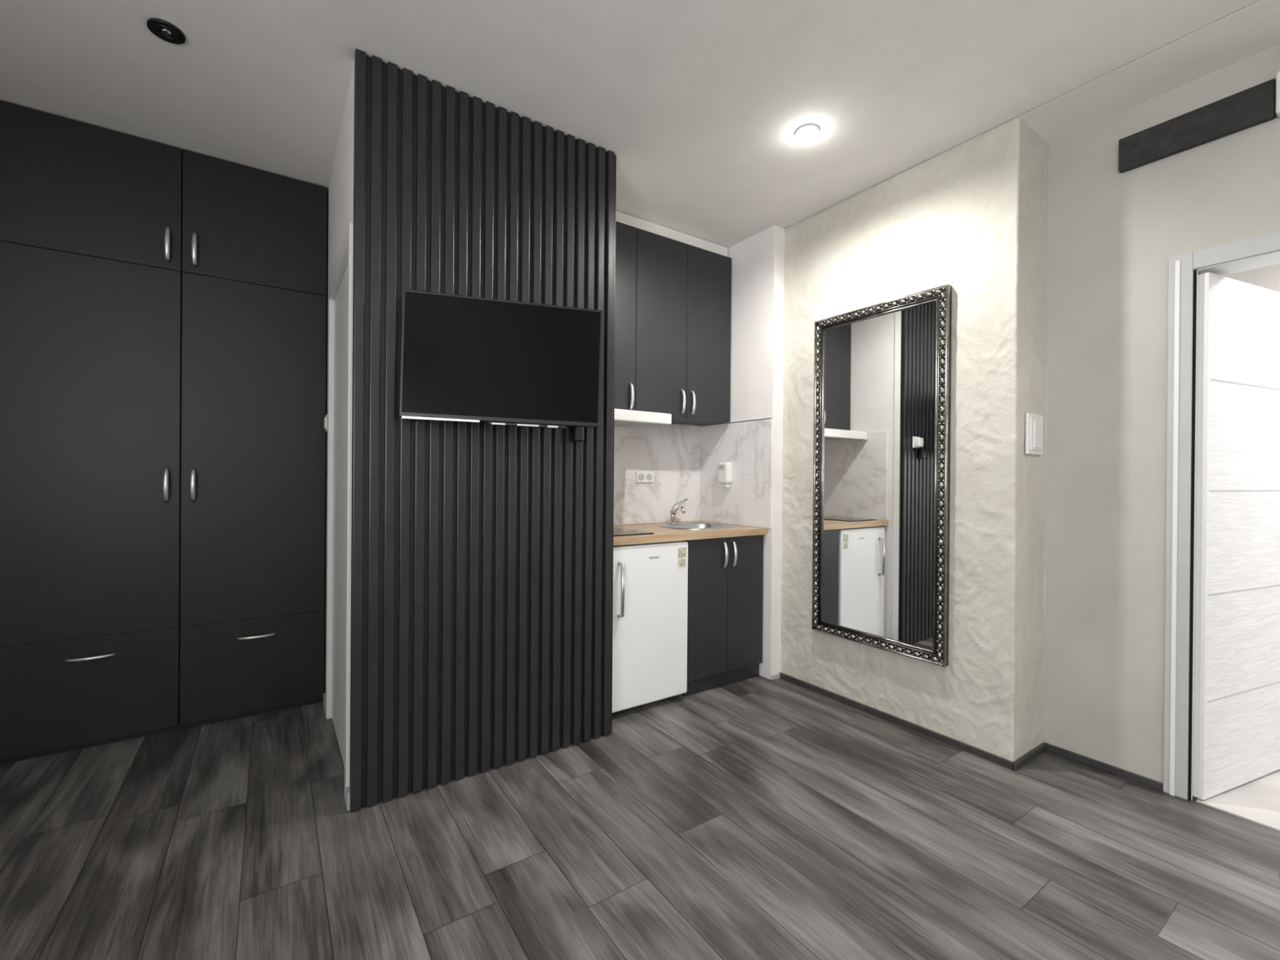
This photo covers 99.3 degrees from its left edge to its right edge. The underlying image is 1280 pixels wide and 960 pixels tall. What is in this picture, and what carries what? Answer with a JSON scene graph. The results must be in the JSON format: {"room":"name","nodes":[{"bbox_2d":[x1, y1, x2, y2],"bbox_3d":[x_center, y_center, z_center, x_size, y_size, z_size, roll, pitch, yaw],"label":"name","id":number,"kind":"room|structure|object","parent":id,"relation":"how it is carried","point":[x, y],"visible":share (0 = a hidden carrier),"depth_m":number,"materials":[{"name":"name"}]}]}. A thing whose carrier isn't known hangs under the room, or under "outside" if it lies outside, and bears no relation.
{"room":"studio apartment","nodes":[
{"label":"studio apartment","id":0,"kind":"room"},
{"bbox_2d":[324,176,331,693],"bbox_3d":[-1.686,-0.176,2.964,0.070,2.610,0.799,0,0,-34],"label":"wall","id":1,"kind":"structure","parent":0,"point":[329,193],"depth_m":2.77,"materials":[{"name":"white paint"}]},
{"bbox_2d":[331,62,354,279],"bbox_3d":[-1.214,-1.191,2.279,0.070,0.569,0.852,0,0,-34],"label":"lintel","id":2,"kind":"object","parent":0,"point":[342,174],"depth_m":2.18,"materials":[{"name":"white paint"}]},
{"bbox_2d":[349,58,355,786],"bbox_3d":[-0.566,-0.165,2.185,1.047,2.610,0.045,0,0,-34],"label":"backing","id":3,"kind":"object","parent":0,"point":[354,59],"depth_m":1.91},
{"bbox_2d":[571,426,583,441],"bbox_3d":[-0.233,-0.240,2.325,0.115,0.155,0.050,0,0,-34],"label":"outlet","id":4,"kind":"object","parent":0,"point":[577,433],"depth_m":2.29,"materials":[{"name":"black plastic"}]},
{"bbox_2d":[0,663,1279,959],"bbox_3d":[0.815,1.181,1.681,6.550,0.062,5.850,0,0,-34],"label":"floor","id":5,"kind":"structure","parent":0,"point":[759,817],"depth_m":1.67,"materials":[{"name":"grey wood"}]},
{"bbox_2d":[0,100,327,764],"bbox_3d":[-2.446,-0.179,2.506,1.690,2.606,0.652,0,0,-34],"label":"wardrobe","id":6,"kind":"object","parent":5,"relation":"on","point":[163,307],"visible":0.99,"depth_m":2.37,"materials":[{"name":"grey laminate"}]},
{"bbox_2d":[612,540,688,712],"bbox_3d":[-0.103,0.729,2.905,0.503,0.826,0.609,0,0,-34],"label":"mini fridge","id":7,"kind":"object","parent":5,"relation":"on","point":[651,580],"visible":0.61,"depth_m":2.69,"materials":[{"name":"white metal"}]},
{"bbox_2d":[682,534,763,696],"bbox_3d":[0.335,0.728,3.223,0.560,0.832,0.596,0,0,-34],"label":"base cabinet","id":8,"kind":"object","parent":5,"relation":"on","point":[725,597],"visible":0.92,"depth_m":2.99,"materials":[{"name":"black wood"}]},
{"bbox_2d":[613,521,766,545],"bbox_3d":[0.115,0.292,3.082,1.089,0.035,0.595,0,0,-34],"label":"countertop","id":9,"kind":"structure","parent":8,"relation":"on","point":[660,534],"depth_m":2.91,"materials":[{"name":"brown wood"}]},
{"bbox_2d":[613,526,653,536],"bbox_3d":[-0.173,0.270,2.877,0.290,0.006,0.450,0,0,-34],"label":"induction hob","id":10,"kind":"object","parent":9,"relation":"in","point":[618,531],"visible":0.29,"depth_m":2.77,"materials":[{"name":"black glass"}]},
{"bbox_2d":[659,522,736,529],"bbox_3d":[0.344,0.337,3.235,0.430,0.134,0.350,0,0,-34],"label":"sink","id":11,"kind":"object","parent":9,"relation":"in","point":[691,526],"depth_m":3.33,"materials":[{"name":"silver metal"}]},
{"bbox_2d":[668,497,687,524],"bbox_3d":[0.265,0.195,3.372,0.136,0.160,0.185,0,0,-34],"label":"kitchen faucet","id":12,"kind":"object","parent":11,"relation":"on","point":[674,508],"depth_m":3.39,"materials":[{"name":"silver metal"}]},
{"bbox_2d":[0,0,1279,248],"bbox_3d":[0.009,-1.503,1.112,4.550,0.080,5.850,0,0,-34],"label":"ceiling","id":13,"kind":"structure","parent":0,"point":[700,105],"depth_m":1.95,"materials":[{"name":"paint"}]},
{"bbox_2d":[146,17,185,44],"bbox_3d":[-1.555,-1.471,1.785,0.096,0.012,0.096,0,0,-34],"label":"recessed light","id":14,"kind":"object","parent":13,"relation":"in","point":[165,30],"depth_m":1.78,"materials":[{"name":"black metal"}]},
{"bbox_2d":[795,124,819,140],"bbox_3d":[0.701,-1.449,2.278,0.096,0.036,0.096,0,0,-34],"label":"recessed light","id":15,"kind":"object","parent":13,"relation":"in","point":[809,131],"depth_m":2.26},
{"bbox_2d":[613,423,700,525],"bbox_3d":[-0.095,-0.165,3.356,1.185,2.610,0.080,0,0,-34],"label":"wall","id":16,"kind":"structure","parent":0,"point":[671,424],"depth_m":3.55,"materials":[{"name":"white paint"}]},
{"bbox_2d":[635,471,653,482],"bbox_3d":[0.031,-0.019,3.379,0.130,0.070,0.010,0,0,-34],"label":"power outlet","id":17,"kind":"object","parent":16,"relation":"attached to","point":[641,476],"visible":1,"depth_m":3.37,"materials":[{"name":"white plastic"}]},
{"bbox_2d":[613,423,700,524],"bbox_3d":[-0.053,-0.044,3.332,1.092,0.630,0.008,0,0,-34],"label":"backsplash","id":18,"kind":"structure","parent":16,"relation":"attached to","point":[670,451],"depth_m":3.43,"materials":[{"name":"stone"}]},
{"bbox_2d":[614,210,731,425],"bbox_3d":[0.047,-0.915,3.193,1.088,1.100,0.320,0,0,-34],"label":"upper cabinet","id":19,"kind":"object","parent":16,"relation":"attached to","point":[673,287],"visible":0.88,"depth_m":3.13,"materials":[{"name":"laminate"}]},
{"bbox_2d":[613,408,671,426],"bbox_3d":[-0.161,-0.333,2.986,0.513,0.058,0.435,0,0,-34],"label":"range hood","id":20,"kind":"object","parent":19,"relation":"attached to","point":[623,418],"visible":0.58,"depth_m":2.86,"materials":[{"name":"white plastic"}]},
{"bbox_2d":[699,225,784,679],"bbox_3d":[0.633,-0.159,3.467,0.177,2.610,0.715,0,0,-34],"label":"wall","id":21,"kind":"structure","parent":0,"point":[757,261],"depth_m":3.17,"materials":[{"name":"white paint"}]},
{"bbox_2d":[699,417,772,528],"bbox_3d":[0.579,-0.042,3.380,0.009,0.635,0.624,0,0,-34],"label":"tiles","id":22,"kind":"structure","parent":21,"relation":"attached to","point":[747,445],"depth_m":3.33,"materials":[{"name":"stone"}]},
{"bbox_2d":[718,462,732,488],"bbox_3d":[0.531,-0.030,3.392,0.059,0.160,0.085,0,0,-34],"label":"soap dispenser","id":23,"kind":"object","parent":22,"relation":"attached to","point":[725,468],"visible":1,"depth_m":3.37,"materials":[{"name":"white plastic"}]},
{"bbox_2d":[770,672,780,679],"bbox_3d":[0.782,1.134,3.139,0.066,0.028,0.012,0,0,-34],"label":"baseboard","id":24,"kind":"structure","parent":21,"relation":"attached to","point":[775,676],"depth_m":3.13,"materials":[{"name":"white wood"}]},
{"bbox_2d":[781,116,1048,761],"bbox_3d":[1.291,-0.152,2.755,0.299,2.610,1.201,0,0,-34],"label":"wall","id":25,"kind":"structure","parent":0,"point":[971,217],"depth_m":2.34,"materials":[{"name":"beige paint"}]},
{"bbox_2d":[811,284,951,666],"bbox_3d":[1.146,-0.020,2.662,0.043,1.671,0.707,0,0,-34],"label":"wall mirror","id":26,"kind":"object","parent":25,"relation":"attached to","point":[882,371],"depth_m":2.61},
{"bbox_2d":[779,672,1162,791],"bbox_3d":[1.381,1.140,2.598,0.313,0.028,1.580,0,0,-34],"label":"baseboard","id":27,"kind":"structure","parent":25,"relation":"attached to","point":[1019,763],"depth_m":2.29,"materials":[{"name":"grey wood"}]},
{"bbox_2d":[1025,413,1043,455],"bbox_3d":[1.639,-0.189,2.252,0.150,0.168,0.021,0,0,-34],"label":"light switch","id":28,"kind":"object","parent":25,"relation":"attached to","point":[1033,422],"visible":1,"depth_m":2.23,"materials":[{"name":"white plastic"}]},
{"bbox_2d":[1043,44,1279,790],"bbox_3d":[2.605,-0.138,1.198,0.125,2.610,2.856,0,0,-34],"label":"wall","id":29,"kind":"structure","parent":0,"point":[1113,235],"depth_m":2.14,"materials":[{"name":"beige paint"}]},
{"bbox_2d":[1118,78,1275,173],"bbox_3d":[1.995,-1.267,1.968,0.030,0.125,0.400,0,0,-34],"label":"plank","id":30,"kind":"object","parent":29,"relation":"attached to","point":[1253,106],"visible":0.99,"depth_m":1.94,"materials":[{"name":"black wood"}]},
{"bbox_2d":[1163,231,1279,800],"bbox_3d":[2.274,0.171,1.684,0.163,1.985,0.917,0,0,-34],"label":"trim","id":31,"kind":"structure","parent":29,"relation":"attached to","point":[1262,251],"depth_m":1.98,"materials":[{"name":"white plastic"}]},
{"bbox_2d":[1192,271,1279,799],"bbox_3d":[2.384,0.205,2.084,0.762,1.893,0.088,0,0,-22],"label":"door","id":32,"kind":"structure","parent":29,"relation":"in","point":[1237,677],"depth_m":2.03,"materials":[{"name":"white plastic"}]},
{"bbox_2d":[1275,71,1279,117],"bbox_3d":[2.128,-1.323,1.754,0.050,0.250,0.097,0,0,-34],"label":"box","id":33,"kind":"object","parent":29,"relation":"attached to","point":[1277,75],"visible":1,"depth_m":1.78,"materials":[{"name":"white plastic"}]},
{"bbox_2d":[1044,263,1279,599],"bbox_3d":[3.268,-0.135,2.220,2.100,2.610,3.200,0,0,-34],"label":"wall","id":34,"kind":"structure","parent":0,"point":[1268,277],"depth_m":3.25,"materials":[{"name":"white paint"}]},
{"bbox_2d":[1195,792,1279,831],"bbox_3d":[2.274,1.160,1.692,0.145,0.006,0.744,0,0,-34],"label":"threshold","id":35,"kind":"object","parent":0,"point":[1262,815],"depth_m":1.91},
{"bbox_3d":[-2.686,-0.183,2.786,1.786,2.610,0.070,0,0,-34],"label":"wall","id":36,"kind":"structure","parent":0,"visible":0},
{"bbox_2d":[324,414,327,431],"bbox_3d":[-1.536,-0.279,2.666,0.020,0.080,0.080,0,0,-34],"label":"light switch","id":37,"kind":"object","parent":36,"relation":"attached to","point":[326,415],"visible":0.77,"depth_m":2.64,"materials":[{"name":"white plastic"}]},
{"bbox_2d":[323,693,350,810],"bbox_3d":[-1.292,1.104,2.301,0.012,0.060,1.036,0,0,-34],"label":"baseboard","id":38,"kind":"structure","parent":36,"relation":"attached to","point":[348,788],"depth_m":1.89,"materials":[{"name":"white wood"}]},
{"bbox_2d":[325,222,353,803],"bbox_3d":[-1.227,0.114,2.280,0.087,2.040,0.850,0,0,-34],"label":"bathroom door","id":39,"kind":"structure","parent":36,"relation":"in","point":[340,370],"depth_m":2.31,"materials":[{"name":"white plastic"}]},
{"bbox_2d":[350,48,616,812],"bbox_3d":[-0.548,-0.165,2.156,1.051,2.605,0.022,0,0,-34],"label":"wall panel","id":40,"kind":"object","parent":36,"relation":"attached to","point":[482,580],"visible":1,"depth_m":2.08,"materials":[{"name":"black paint"}]},
{"bbox_2d":[399,288,603,429],"bbox_3d":[-0.502,-0.427,2.000,0.681,0.468,0.302,0,0,-34],"label":"tv","id":41,"kind":"object","parent":40,"relation":"attached to","point":[464,358],"depth_m":1.97,"materials":[{"name":"black plastic"}]}
]}

